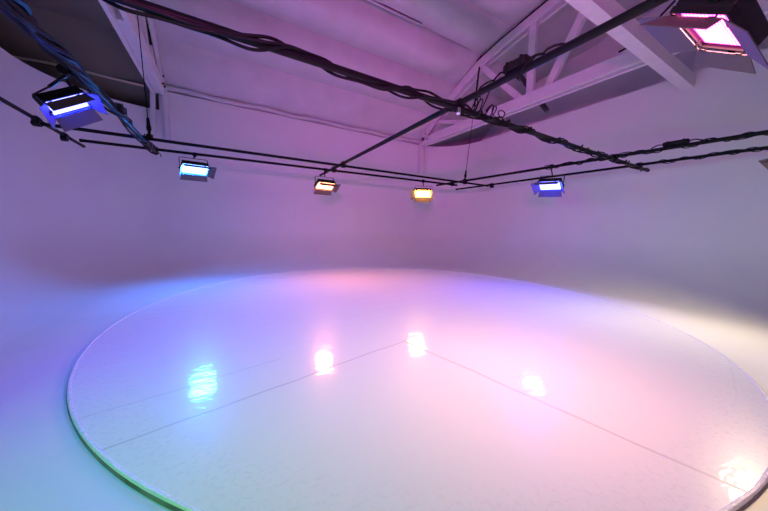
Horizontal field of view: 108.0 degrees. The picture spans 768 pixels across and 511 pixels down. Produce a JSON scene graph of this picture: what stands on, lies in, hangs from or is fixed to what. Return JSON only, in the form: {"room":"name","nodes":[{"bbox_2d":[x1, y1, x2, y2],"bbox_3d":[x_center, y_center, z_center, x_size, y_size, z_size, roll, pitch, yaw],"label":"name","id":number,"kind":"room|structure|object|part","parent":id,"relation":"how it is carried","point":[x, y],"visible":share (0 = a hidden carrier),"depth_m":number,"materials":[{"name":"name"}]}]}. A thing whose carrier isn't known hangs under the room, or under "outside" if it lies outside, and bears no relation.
{"room":"studio","nodes":[
{"label":"studio","id":0,"kind":"room"},
{"bbox_2d":[0,0,158,109],"bbox_3d":[-5.640,-4.562,-0.513,7.100,3.900,17.630,-2,6,-30],"label":"ceiling","id":1,"kind":"structure","parent":0,"point":[83,27],"depth_m":6.51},
{"bbox_2d":[12,55,143,86],"bbox_3d":[-8.946,-4.536,6.135,5.704,0.118,0.115,-2,6,-30],"label":"trim","id":2,"kind":"structure","parent":1,"relation":"attached to","point":[17,57],"depth_m":7.04,"materials":[{"name":"beige"}]},
{"bbox_2d":[0,47,164,346],"bbox_3d":[-3.522,-1.035,0.952,2.100,4.526,15.320,-2,6,-30],"label":"wall","id":3,"kind":"structure","parent":0,"point":[77,222],"depth_m":6.23,"materials":[{"name":"white paint"}]},
{"bbox_2d":[30,120,488,186],"bbox_3d":[-1.070,-2.270,7.036,10.566,0.067,0.067,-1,6,-28],"label":"pipe","id":4,"kind":"object","parent":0,"point":[41,123],"visible":0.89,"depth_m":5.96,"materials":[{"name":"black metal"}]},
{"bbox_2d":[30,115,44,126],"bbox_3d":[-5.646,-2.187,4.574,0.155,0.164,0.150,-2,6,-30],"label":"clamp","id":5,"kind":"object","parent":4,"relation":"attached to","point":[36,123],"visible":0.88,"depth_m":4.52,"materials":[{"name":"black metal"}]},
{"bbox_2d":[0,96,85,147],"bbox_3d":[-4.868,-2.061,3.207,0.067,0.067,6.775,-2,7,-30],"label":"pipe","id":6,"kind":"object","parent":4,"relation":"attached to","point":[2,100],"visible":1,"depth_m":4.32,"materials":[{"name":"black metal"}]},
{"bbox_2d":[59,132,71,141],"bbox_3d":[-6.124,-2.280,5.383,0.155,0.164,0.150,-2,6,-30],"label":"clamp","id":7,"kind":"object","parent":6,"relation":"attached to","point":[66,137],"visible":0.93,"depth_m":5.33,"materials":[{"name":"black metal"}]},
{"bbox_2d":[141,134,151,146],"bbox_3d":[-4.445,-2.163,5.232,0.155,0.252,0.150,-2,6,-30],"label":"clamp","id":8,"kind":"object","parent":4,"relation":"attached to","point":[144,136],"visible":0.59,"depth_m":5.18,"materials":[{"name":"black metal"}]},
{"bbox_2d":[319,0,668,175],"bbox_3d":[0.889,-1.941,3.639,0.081,0.081,11.824,-2,6,-29],"label":"pipe","id":9,"kind":"object","parent":4,"relation":"attached to","point":[646,5],"visible":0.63,"depth_m":2.53,"materials":[{"name":"black metal"}]},
{"bbox_2d":[108,0,649,171],"bbox_3d":[1.200,-1.927,3.624,11.775,0.218,0.189,-2,6,-30],"label":"pipe","id":10,"kind":"object","parent":9,"relation":"attached to","point":[299,56],"depth_m":2.80,"materials":[{"name":"black metal"}]},
{"bbox_2d":[102,0,441,97],"bbox_3d":[-1.268,-1.810,2.263,4.939,0.154,0.162,-2,6,-30],"label":"cable","id":11,"kind":"object","parent":10,"relation":"attached to","point":[144,14],"visible":0.83,"depth_m":2.23,"materials":[{"name":"black rubber"}]},
{"bbox_2d":[114,0,456,103],"bbox_3d":[-1.273,-1.807,2.267,4.941,0.162,0.154,-2,6,-30],"label":"cable","id":12,"kind":"object","parent":10,"relation":"attached to","point":[130,2],"visible":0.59,"depth_m":2.17,"materials":[{"name":"black rubber"}]},
{"bbox_2d":[180,26,452,111],"bbox_3d":[-1.274,-1.802,2.270,4.941,0.153,0.154,-2,6,-30],"label":"cable","id":13,"kind":"object","parent":10,"relation":"attached to","point":[273,48],"visible":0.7,"depth_m":2.42,"materials":[{"name":"black rubber"}]},
{"bbox_2d":[453,98,464,114],"bbox_3d":[0.954,-1.878,3.560,0.172,0.210,0.178,-2,6,-30],"label":"clamp","id":14,"kind":"object","parent":10,"relation":"attached to","point":[460,108],"visible":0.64,"depth_m":3.49,"materials":[{"name":"black metal"}]},
{"bbox_3d":[1.354,-1.930,3.696,0.661,0.218,0.154,-2,6,-30],"label":"cable coil","id":15,"kind":"part","parent":10,"relation":"part of","materials":[{"name":"black rubber"}]},
{"bbox_2d":[459,110,641,171],"bbox_3d":[3.535,-1.943,5.043,5.945,0.144,0.143,-2,6,-30],"label":"cable","id":16,"kind":"object","parent":10,"relation":"attached to","point":[509,120],"visible":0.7,"depth_m":4.53,"materials":[{"name":"black rubber"}]},
{"bbox_2d":[461,113,642,168],"bbox_3d":[3.535,-1.944,5.044,5.942,0.145,0.151,-2,6,-30],"label":"cable","id":17,"kind":"object","parent":10,"relation":"attached to","point":[470,117],"visible":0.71,"depth_m":4.21,"materials":[{"name":"black rubber"}]},
{"bbox_2d":[463,104,647,168],"bbox_3d":[3.535,-1.942,5.042,5.941,0.146,0.148,-2,6,-30],"label":"cable","id":18,"kind":"object","parent":10,"relation":"attached to","point":[466,105],"visible":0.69,"depth_m":4.16,"materials":[{"name":"black rubber"}]},
{"bbox_2d":[455,146,767,189],"bbox_3d":[5.636,-2.101,6.642,0.067,0.067,10.389,-2,7,-33],"label":"pipe","id":19,"kind":"object","parent":10,"relation":"attached to","point":[763,147],"visible":1,"depth_m":6.30,"materials":[{"name":"black metal"}]},
{"bbox_2d":[656,147,767,162],"bbox_3d":[6.917,-1.869,4.645,0.114,0.108,3.532,-2,7,-32],"label":"cable","id":20,"kind":"object","parent":19,"relation":"attached to","point":[750,147],"visible":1,"depth_m":5.41,"materials":[{"name":"black rubber"}]},
{"bbox_2d":[664,147,767,163],"bbox_3d":[6.919,-1.868,4.645,0.110,0.108,3.530,-2,7,-33],"label":"cable","id":21,"kind":"object","parent":19,"relation":"attached to","point":[767,147],"visible":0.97,"depth_m":5.34,"materials":[{"name":"black rubber"}]},
{"bbox_2d":[475,91,489,117],"bbox_3d":[1.196,-1.829,3.413,0.040,0.173,0.560,2,6,2],"label":"cable","id":22,"kind":"object","parent":9,"relation":"hanging from","point":[476,115],"visible":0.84,"depth_m":3.38,"materials":[{"name":"black rubber"}]},
{"bbox_2d":[492,53,544,80],"bbox_3d":[1.351,-1.919,2.840,0.123,0.131,0.587,-2,6,-30],"label":"supplies","id":23,"kind":"object","parent":9,"relation":"attached to","point":[522,59],"visible":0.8,"depth_m":2.79,"materials":[{"name":"black"}]},
{"bbox_2d":[477,43,564,93],"bbox_3d":[1.348,-1.852,2.819,0.142,0.144,0.959,-2,6,-30],"label":"cable","id":24,"kind":"object","parent":9,"relation":"attached to","point":[558,44],"visible":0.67,"depth_m":2.65,"materials":[{"name":"black rubber"}]},
{"bbox_2d":[636,0,767,73],"bbox_3d":[1.957,-1.431,1.696,0.812,0.674,0.480,-1,6,-28],"label":"led panel light","id":25,"kind":"object","parent":9,"relation":"hanging from","point":[741,26],"visible":1,"depth_m":1.62,"materials":[{"name":"black metal"}]},
{"bbox_3d":[1.884,-1.450,1.839,0.550,0.109,0.158,-1,6,-28],"label":"barn door","id":26,"kind":"part","parent":25,"relation":"part of","materials":[{"name":"grey metal"}]},
{"bbox_3d":[1.656,-1.294,1.568,0.142,0.248,0.312,-1,6,-25],"label":"barn door","id":27,"kind":"part","parent":25,"relation":"part of","materials":[{"name":"grey metal"}]},
{"bbox_3d":[2.238,-1.281,1.862,0.153,0.228,0.298,-1,6,-25],"label":"barn door","id":28,"kind":"part","parent":25,"relation":"part of","materials":[{"name":"grey metal"}]},
{"bbox_3d":[2.018,-1.164,1.545,0.550,0.176,0.104,-1,6,-28],"label":"barn door","id":29,"kind":"part","parent":25,"relation":"part of","materials":[{"name":"grey metal"}]},
{"bbox_2d":[79,138,456,185],"bbox_3d":[-1.720,-2.336,7.520,9.411,0.067,0.067,-1,6,-26],"label":"pipe","id":30,"kind":"object","parent":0,"point":[80,140],"visible":1,"depth_m":6.71,"materials":[{"name":"black metal"}]},
{"bbox_2d":[5,0,156,152],"bbox_3d":[-2.235,-1.679,1.299,0.084,0.081,10.804,-2,6,-30],"label":"pipe","id":31,"kind":"object","parent":30,"relation":"attached to","point":[11,3],"visible":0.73,"depth_m":3.28,"materials":[{"name":"black metal"}]},
{"bbox_2d":[0,2,59,46],"bbox_3d":[-2.145,-1.669,1.158,0.320,0.323,3.363,-2,6,-30],"label":"cable","id":32,"kind":"object","parent":31,"relation":"attached to","point":[2,6],"visible":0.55,"depth_m":2.12,"materials":[{"name":"black rubber"}]},
{"bbox_2d":[0,8,93,81],"bbox_3d":[-2.377,-1.695,1.529,0.248,0.211,4.211,-2,6,-30],"label":"cable","id":33,"kind":"object","parent":31,"relation":"attached to","point":[12,19],"visible":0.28,"depth_m":2.08,"materials":[{"name":"black rubber"}]},
{"bbox_2d":[13,0,99,90],"bbox_3d":[-2.321,-1.688,1.434,0.256,0.257,3.995,-2,6,-30],"label":"cable","id":34,"kind":"object","parent":31,"relation":"attached to","point":[22,3],"visible":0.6,"depth_m":2.47,"materials":[{"name":"black rubber"}]},
{"bbox_2d":[0,5,80,69],"bbox_3d":[-2.264,-1.670,1.345,0.278,0.269,3.777,-2,6,-30],"label":"cable","id":35,"kind":"object","parent":34,"relation":"attached to","point":[19,16],"visible":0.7,"depth_m":2.15,"materials":[{"name":"black rubber"}]},
{"bbox_2d":[32,64,107,131],"bbox_3d":[-3.164,-1.579,2.828,0.316,0.649,0.521,6,7,36],"label":"led panel light","id":36,"kind":"object","parent":31,"relation":"hanging from","point":[72,108],"visible":0.98,"depth_m":2.81,"materials":[{"name":"black"}]},
{"bbox_3d":[-3.237,-1.350,2.688,0.006,0.216,0.240,-1,6,-25],"label":"barn door","id":37,"kind":"part","parent":36,"relation":"part of","materials":[{"name":"grey"}]},
{"bbox_3d":[-3.223,-1.720,2.749,0.028,0.174,0.141,4,6,24],"label":"stem","id":38,"kind":"part","parent":36,"relation":"part of","materials":[{"name":"black metal"}]},
{"bbox_3d":[-3.087,-1.514,2.756,0.096,0.274,0.335,6,7,35],"label":"barn door","id":39,"kind":"part","parent":36,"relation":"part of","materials":[{"name":"grey metal"}]},
{"bbox_3d":[-3.195,-1.425,2.937,0.040,0.302,0.354,6,7,35],"label":"barn door","id":40,"kind":"part","parent":36,"relation":"part of","materials":[{"name":"grey"}]},
{"bbox_3d":[-3.032,-1.598,2.931,0.116,0.148,0.196,-1,6,-25],"label":"barn door","id":41,"kind":"part","parent":36,"relation":"part of","materials":[{"name":"grey"}]},
{"bbox_2d":[27,34,132,124],"bbox_3d":[-3.083,-1.850,2.790,0.158,0.148,7.120,-2,6,-30],"label":"cable","id":42,"kind":"object","parent":31,"relation":"attached to","point":[64,62],"visible":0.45,"depth_m":2.93,"materials":[{"name":"black rubber"}]},
{"bbox_2d":[26,19,156,149],"bbox_3d":[-3.084,-1.848,2.790,0.158,0.157,7.118,-2,6,-29],"label":"cable","id":43,"kind":"object","parent":31,"relation":"attached to","point":[56,41],"visible":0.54,"depth_m":2.44,"materials":[{"name":"black rubber"}]},
{"bbox_2d":[66,68,150,150],"bbox_3d":[-3.087,-1.850,2.789,0.164,0.166,7.120,-2,6,-30],"label":"cable","id":44,"kind":"object","parent":31,"relation":"attached to","point":[79,81],"visible":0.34,"depth_m":3.58,"materials":[{"name":"black rubber"}]},
{"bbox_2d":[0,0,156,154],"bbox_3d":[-3.086,-1.851,2.791,0.177,0.174,7.119,-2,6,-30],"label":"cable","id":45,"kind":"object","parent":44,"relation":"attached to","point":[4,2],"visible":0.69,"depth_m":2.45,"materials":[{"name":"black rubber"}]},
{"bbox_2d":[115,102,126,115],"bbox_3d":[-3.722,-2.049,3.914,0.133,0.117,0.587,-2,6,-30],"label":"supplies","id":46,"kind":"object","parent":31,"relation":"attached to","point":[120,108],"visible":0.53,"depth_m":3.88,"materials":[{"name":"black"}]},
{"bbox_2d":[178,152,216,181],"bbox_3d":[-4.249,-2.026,6.353,0.443,0.631,0.737,6,7,38],"label":"led panel light","id":47,"kind":"object","parent":30,"relation":"hanging from","point":[189,170],"visible":0.98,"depth_m":6.38,"materials":[{"name":"black"}]},
{"bbox_3d":[-4.390,-1.798,6.457,0.082,0.150,0.551,6,7,40],"label":"barn door","id":48,"kind":"part","parent":47,"relation":"part of","materials":[{"name":"grey metal"}]},
{"bbox_3d":[-4.163,-1.990,6.236,0.139,0.085,0.551,6,7,40],"label":"barn door","id":49,"kind":"part","parent":47,"relation":"part of","materials":[{"name":"grey"}]},
{"bbox_3d":[-4.061,-1.946,6.580,0.258,0.249,0.140,7,8,42],"label":"barn door","id":50,"kind":"part","parent":47,"relation":"part of","materials":[{"name":"grey metal"}]},
{"bbox_2d":[312,168,340,195],"bbox_3d":[-1.570,-2.034,7.650,0.763,0.717,0.437,-3,7,-41],"label":"led panel light","id":51,"kind":"object","parent":30,"relation":"hanging from","point":[322,186],"visible":0.98,"depth_m":7.69,"materials":[{"name":"black metal"}]},
{"bbox_3d":[-1.697,-1.763,7.795,0.551,0.143,0.079,-3,7,-40],"label":"barn door","id":52,"kind":"part","parent":51,"relation":"part of","materials":[{"name":"grey metal"}]},
{"bbox_3d":[-1.493,-1.912,7.535,0.551,0.099,0.127,-3,7,-40],"label":"barn door","id":53,"kind":"part","parent":51,"relation":"part of","materials":[{"name":"grey metal"}]},
{"bbox_3d":[-1.344,-1.892,7.865,0.152,0.212,0.289,-3,7,-41],"label":"barn door","id":54,"kind":"part","parent":51,"relation":"part of","materials":[{"name":"grey metal"}]},
{"bbox_2d":[411,179,432,201],"bbox_3d":[1.231,-2.078,8.952,0.716,0.726,0.420,4,6,19],"label":"led panel light","id":55,"kind":"object","parent":30,"relation":"hanging from","point":[420,194],"visible":1,"depth_m":9.01,"materials":[{"name":"black metal"}]},
{"bbox_3d":[0.931,-1.957,9.028,0.115,0.315,0.273,4,6,19],"label":"barn door","id":56,"kind":"part","parent":55,"relation":"part of","materials":[{"name":"grey metal"}]},
{"bbox_3d":[1.246,-1.805,9.057,0.551,0.163,0.036,3,6,18],"label":"barn door","id":57,"kind":"part","parent":55,"relation":"part of","materials":[{"name":"grey metal"}]},
{"bbox_2d":[159,92,494,277],"bbox_3d":[-1.033,-2.074,9.537,10.740,5.056,2.720,-2,6,-30],"label":"wall","id":58,"kind":"structure","parent":0,"point":[252,217],"depth_m":9.83,"materials":[{"name":"white paint"}]},
{"bbox_2d":[165,85,419,143],"bbox_3d":[-2.288,-4.791,9.945,8.762,0.180,0.180,-2,6,-30],"label":"trim","id":59,"kind":"structure","parent":58,"relation":"attached to","point":[168,88],"depth_m":9.18,"materials":[{"name":"plastic"}]},
{"bbox_2d":[146,0,544,144],"bbox_3d":[1.364,-4.874,3.445,9.000,3.900,17.621,-2,6,-30],"label":"ceiling","id":60,"kind":"structure","parent":0,"point":[434,55],"depth_m":7.89,"materials":[{"name":"white paint"},{"name":"plaster"}]},
{"bbox_2d":[98,0,170,139],"bbox_3d":[-2.756,-4.535,1.602,0.436,3.964,14.217,-2,6,-30],"label":"roof truss","id":61,"kind":"object","parent":60,"relation":"attached to","point":[125,24],"visible":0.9,"depth_m":6.23,"materials":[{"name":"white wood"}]},
{"bbox_2d":[136,9,152,137],"bbox_3d":[-4.415,-4.218,5.041,0.222,4.043,0.110,-2,6,-30],"label":"wire","id":62,"kind":"object","parent":61,"relation":"hanging from","point":[148,126],"visible":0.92,"depth_m":5.19,"materials":[{"name":"black metal"}]},
{"bbox_3d":[-6.313,-3.943,7.617,0.148,1.409,0.180,-2,6,-30],"label":"post","id":63,"kind":"part","parent":61,"relation":"part of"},
{"bbox_3d":[-6.062,-3.950,7.759,0.148,1.409,0.180,-2,6,-30],"label":"post","id":64,"kind":"part","parent":61,"relation":"part of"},
{"bbox_2d":[367,0,422,24],"bbox_3d":[-0.375,-6.346,6.809,3.300,0.126,0.220,-2,6,-30],"label":"strip light","id":65,"kind":"object","parent":60,"relation":"attached to","point":[388,7],"visible":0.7,"depth_m":7.23,"materials":[{"name":"grey plastic"}]},
{"bbox_2d":[417,0,767,173],"bbox_3d":[5.120,-4.815,6.051,0.436,3.834,14.208,-2,6,-30],"label":"roof truss","id":66,"kind":"object","parent":60,"relation":"attached to","point":[627,61],"visible":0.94,"depth_m":7.71,"materials":[{"name":"white wood"}]},
{"bbox_3d":[1.563,-4.287,12.063,0.148,1.409,0.180,-2,6,-30],"label":"post","id":67,"kind":"part","parent":66,"relation":"part of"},
{"bbox_3d":[1.813,-4.294,12.206,0.148,1.409,0.180,-2,6,-30],"label":"post","id":68,"kind":"part","parent":66,"relation":"part of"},
{"bbox_2d":[463,56,481,179],"bbox_3d":[2.898,-4.490,9.134,0.102,4.169,0.810,6,7,38],"label":"wire","id":69,"kind":"object","parent":66,"relation":"hanging from","point":[465,175],"visible":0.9,"depth_m":9.14,"materials":[{"name":"black metal"}]},
{"bbox_2d":[436,130,767,185],"bbox_3d":[4.653,-2.058,5.913,0.074,0.074,10.091,-2,7,-33],"label":"pipe","id":70,"kind":"object","parent":69,"relation":"hanging from","point":[746,135],"visible":0.84,"depth_m":5.36,"materials":[{"name":"black metal"}]},
{"bbox_2d":[531,164,564,196],"bbox_3d":[4.001,-1.812,6.758,0.415,0.790,0.728,-2,7,-35],"label":"led panel light","id":71,"kind":"object","parent":70,"relation":"hanging from","point":[549,187],"visible":1,"depth_m":6.78,"materials":[{"name":"black metal"}]},
{"bbox_3d":[3.798,-1.679,7.000,0.290,0.294,0.113,-3,7,-39],"label":"barn door","id":72,"kind":"part","parent":71,"relation":"part of","materials":[{"name":"grey metal"}]},
{"bbox_3d":[3.887,-1.733,6.680,0.134,0.110,0.550,-2,7,-35],"label":"barn door","id":73,"kind":"part","parent":71,"relation":"part of","materials":[{"name":"grey metal"}]},
{"bbox_3d":[4.081,-1.515,6.863,0.016,0.183,0.550,-2,7,-35],"label":"barn door","id":74,"kind":"part","parent":71,"relation":"part of","materials":[{"name":"grey metal"}]},
{"bbox_2d":[545,132,767,167],"bbox_3d":[5.416,-1.921,4.737,0.129,0.122,5.244,-2,7,-33],"label":"cable","id":75,"kind":"object","parent":70,"relation":"attached to","point":[746,132],"visible":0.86,"depth_m":5.04,"materials":[{"name":"black rubber"}]},
{"bbox_2d":[546,130,767,169],"bbox_3d":[5.416,-1.921,4.736,0.118,0.119,5.243,-2,7,-33],"label":"cable","id":76,"kind":"object","parent":70,"relation":"attached to","point":[766,130],"visible":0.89,"depth_m":5.07,"materials":[{"name":"black rubber"}]},
{"bbox_2d":[651,138,702,148],"bbox_3d":[5.253,-2.016,5.017,0.123,0.102,0.667,-2,7,-33],"label":"cable","id":77,"kind":"object","parent":70,"relation":"attached to","point":[682,141],"visible":0.89,"depth_m":4.97,"materials":[{"name":"black rubber"}]},
{"bbox_2d":[759,158,767,168],"bbox_3d":[5.870,-1.497,3.915,0.424,0.756,0.750,3,6,12],"label":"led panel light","id":78,"kind":"object","parent":70,"relation":"hanging from","point":[764,162],"visible":1,"depth_m":4.28,"materials":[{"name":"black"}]},
{"bbox_2d":[476,0,547,61],"bbox_3d":[3.733,-6.514,8.032,0.036,0.471,2.705,-2,6,-30],"label":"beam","id":79,"kind":"structure","parent":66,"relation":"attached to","point":[546,0],"depth_m":7.99,"materials":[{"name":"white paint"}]},
{"bbox_2d":[565,0,694,90],"bbox_3d":[3.506,-3.768,4.365,7.580,0.260,0.200,-2,6,-30],"label":"tie beam","id":80,"kind":"structure","parent":66,"relation":"attached to","point":[634,37],"depth_m":4.84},
{"bbox_2d":[618,0,675,52],"bbox_3d":[4.959,-4.308,5.285,0.746,0.606,0.077,7,8,44],"label":"cable","id":81,"kind":"object","parent":80,"relation":"attached to","point":[673,2],"visible":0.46,"depth_m":5.08,"materials":[{"name":"black rubber"}]},
{"bbox_2d":[0,264,767,510],"bbox_3d":[1.435,1.159,3.205,10.000,0.001,13.900,-2,6,-30],"label":"floor","id":82,"kind":"structure","parent":0,"point":[45,465],"depth_m":2.50,"materials":[{"name":"white paint"}]},
{"bbox_2d":[66,268,767,510],"bbox_3d":[0.317,0.884,5.496,8.700,0.034,8.700,-2,6,-30],"label":"stage","id":83,"kind":"object","parent":82,"relation":"on","point":[337,389],"visible":1,"depth_m":2.27,"materials":[{"name":"white paint"}]},
{"bbox_2d":[430,0,657,146],"bbox_3d":[6.719,-5.069,6.463,3.300,3.900,17.640,-2,6,-30],"label":"ceiling","id":84,"kind":"structure","parent":0,"point":[555,30],"depth_m":9.47,"materials":[{"name":"white paint"},{"name":"plaster"}]},
{"bbox_2d":[510,61,549,112],"bbox_3d":[4.530,-5.359,8.791,0.150,2.086,1.523,-2,6,-30],"label":"conduit","id":85,"kind":"object","parent":84,"relation":"attached to","point":[544,107],"visible":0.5,"depth_m":8.38,"materials":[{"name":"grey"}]},
{"bbox_2d":[465,48,767,324],"bbox_3d":[6.793,-1.427,5.210,1.420,5.056,12.600,-2,6,-30],"label":"wall","id":86,"kind":"structure","parent":0,"point":[692,234],"depth_m":6.74,"materials":[{"name":"white paint"}]},
{"bbox_2d":[482,0,767,139],"bbox_3d":[7.788,-3.461,7.799,0.001,8.600,16.500,-2,6,-30],"label":"wall","id":87,"kind":"structure","parent":0,"point":[645,76],"depth_m":9.09,"materials":[{"name":"paint"}]}
]}

